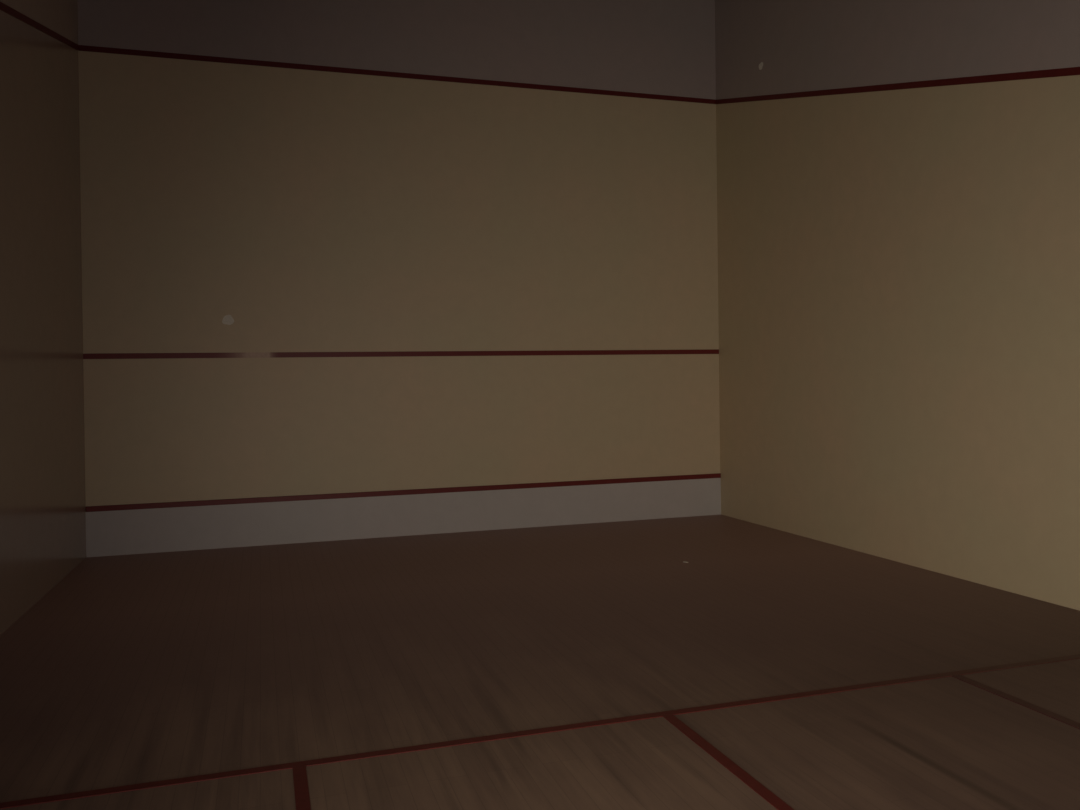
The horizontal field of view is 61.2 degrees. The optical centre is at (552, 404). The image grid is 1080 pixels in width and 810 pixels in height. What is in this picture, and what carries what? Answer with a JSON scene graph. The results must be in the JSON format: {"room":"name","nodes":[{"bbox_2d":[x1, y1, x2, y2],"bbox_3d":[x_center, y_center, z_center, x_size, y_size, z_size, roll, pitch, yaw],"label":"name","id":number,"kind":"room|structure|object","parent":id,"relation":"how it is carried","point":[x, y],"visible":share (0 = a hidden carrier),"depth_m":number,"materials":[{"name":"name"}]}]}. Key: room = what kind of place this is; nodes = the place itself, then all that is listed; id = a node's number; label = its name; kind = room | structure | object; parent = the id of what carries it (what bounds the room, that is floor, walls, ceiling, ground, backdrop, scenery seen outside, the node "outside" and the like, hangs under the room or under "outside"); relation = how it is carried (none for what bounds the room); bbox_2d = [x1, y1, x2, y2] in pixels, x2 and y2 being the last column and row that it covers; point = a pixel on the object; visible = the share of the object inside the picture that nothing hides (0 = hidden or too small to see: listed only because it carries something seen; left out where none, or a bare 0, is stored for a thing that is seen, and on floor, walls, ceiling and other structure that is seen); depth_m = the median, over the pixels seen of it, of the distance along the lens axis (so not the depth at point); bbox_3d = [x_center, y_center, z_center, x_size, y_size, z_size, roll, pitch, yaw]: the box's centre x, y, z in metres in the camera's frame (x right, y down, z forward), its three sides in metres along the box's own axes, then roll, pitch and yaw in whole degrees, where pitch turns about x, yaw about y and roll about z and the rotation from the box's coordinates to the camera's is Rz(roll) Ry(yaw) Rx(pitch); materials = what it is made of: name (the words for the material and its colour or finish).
{"room":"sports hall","nodes":[
{"label":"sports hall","id":0,"kind":"room"},
{"bbox_2d":[0,0,85,634],"bbox_3d":[-2.891,-1.423,3.528,0.270,5.750,9.753,-1,1,-17],"label":"wall","id":1,"kind":"structure","parent":0,"point":[43,495],"depth_m":6.67,"materials":[{"name":"beige paint"}]},
{"bbox_2d":[0,2,78,50],"bbox_3d":[-2.796,-1.903,3.549,0.004,2.495,9.746,-1,1,-17],"label":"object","id":2,"kind":"object","parent":1,"relation":"attached to","point":[3,7],"visible":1,"depth_m":6.68,"materials":[{"name":"red paint"}]},
{"bbox_2d":[77,0,719,505],"bbox_3d":[-1.248,-1.576,9.272,7.600,5.750,0.200,-1,1,-18],"label":"wall","id":3,"kind":"structure","parent":0,"point":[316,211],"depth_m":9.06,"materials":[{"name":"beige paint"}]},
{"bbox_2d":[222,315,233,324],"bbox_3d":[-3.050,-0.802,8.603,0.107,0.097,0.002,-1,1,-18],"label":"ball","id":4,"kind":"object","parent":3,"relation":"attached to","point":[227,319],"visible":1,"depth_m":8.60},
{"bbox_2d":[79,45,715,103],"bbox_3d":[-1.214,-3.277,9.148,6.361,0.050,0.003,-1,1,-18],"label":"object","id":5,"kind":"object","parent":3,"relation":"attached to","point":[81,47],"visible":1,"depth_m":9.00,"materials":[{"name":"red paint"}]},
{"bbox_2d":[83,349,718,358],"bbox_3d":[-1.183,-0.516,9.201,6.384,0.050,0.003,-1,1,-18],"label":"service line","id":6,"kind":"object","parent":3,"relation":"attached to","point":[708,351],"visible":1,"depth_m":9.04,"materials":[{"name":"red paint"}]},
{"bbox_2d":[86,473,720,556],"bbox_3d":[-1.165,1.069,9.224,6.398,0.460,0.016,-1,1,-18],"label":"tin","id":7,"kind":"object","parent":3,"relation":"attached to","point":[126,529],"visible":1,"depth_m":9.07,"materials":[{"name":"white paint"}]},
{"bbox_2d":[0,515,1079,809],"bbox_3d":[0.349,1.447,4.501,7.600,0.150,10.750,-1,1,-18],"label":"floor","id":8,"kind":"structure","parent":0,"point":[131,669],"depth_m":4.65,"materials":[{"name":"brown wood"}]},
{"bbox_2d":[293,766,310,809],"bbox_3d":[-0.750,1.427,2.823,0.050,0.003,1.575,-1,1,-18],"label":"floor line","id":9,"kind":"object","parent":8,"relation":"on","point":[302,799],"visible":1,"depth_m":3.37,"materials":[{"name":"red paint"}]},
{"bbox_2d":[0,654,1079,808],"bbox_3d":[0.460,1.378,4.061,6.452,0.003,0.050,-1,1,-18],"label":"short line","id":10,"kind":"object","parent":8,"relation":"on","point":[3,805],"visible":1,"depth_m":3.83,"materials":[{"name":"red paint"}]},
{"bbox_2d":[663,715,793,809],"bbox_3d":[1.167,1.409,2.004,0.050,0.003,4.298,-1,1,-18],"label":"half court line","id":11,"kind":"object","parent":8,"relation":"on","point":[770,797],"visible":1,"depth_m":3.51,"materials":[{"name":"red paint"}]},
{"bbox_2d":[952,675,1079,728],"bbox_3d":[2.238,1.351,3.774,0.050,0.003,1.575,-1,1,-18],"label":"floor line","id":12,"kind":"object","parent":8,"relation":"on","point":[960,677],"visible":1,"depth_m":4.14,"materials":[{"name":"red paint"}]},
{"bbox_2d":[715,0,1079,610],"bbox_3d":[3.416,-1.583,5.537,0.220,5.750,9.750,-1,1,-18],"label":"wall","id":13,"kind":"structure","parent":0,"point":[899,270],"depth_m":7.21,"materials":[{"name":"beige paint"}]},
{"bbox_2d":[716,67,1079,103],"bbox_3d":[3.312,-2.022,5.495,0.003,2.570,9.746,-1,1,-18],"label":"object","id":14,"kind":"object","parent":13,"relation":"attached to","point":[1071,71],"visible":1,"depth_m":6.98,"materials":[{"name":"red paint"}]}
]}

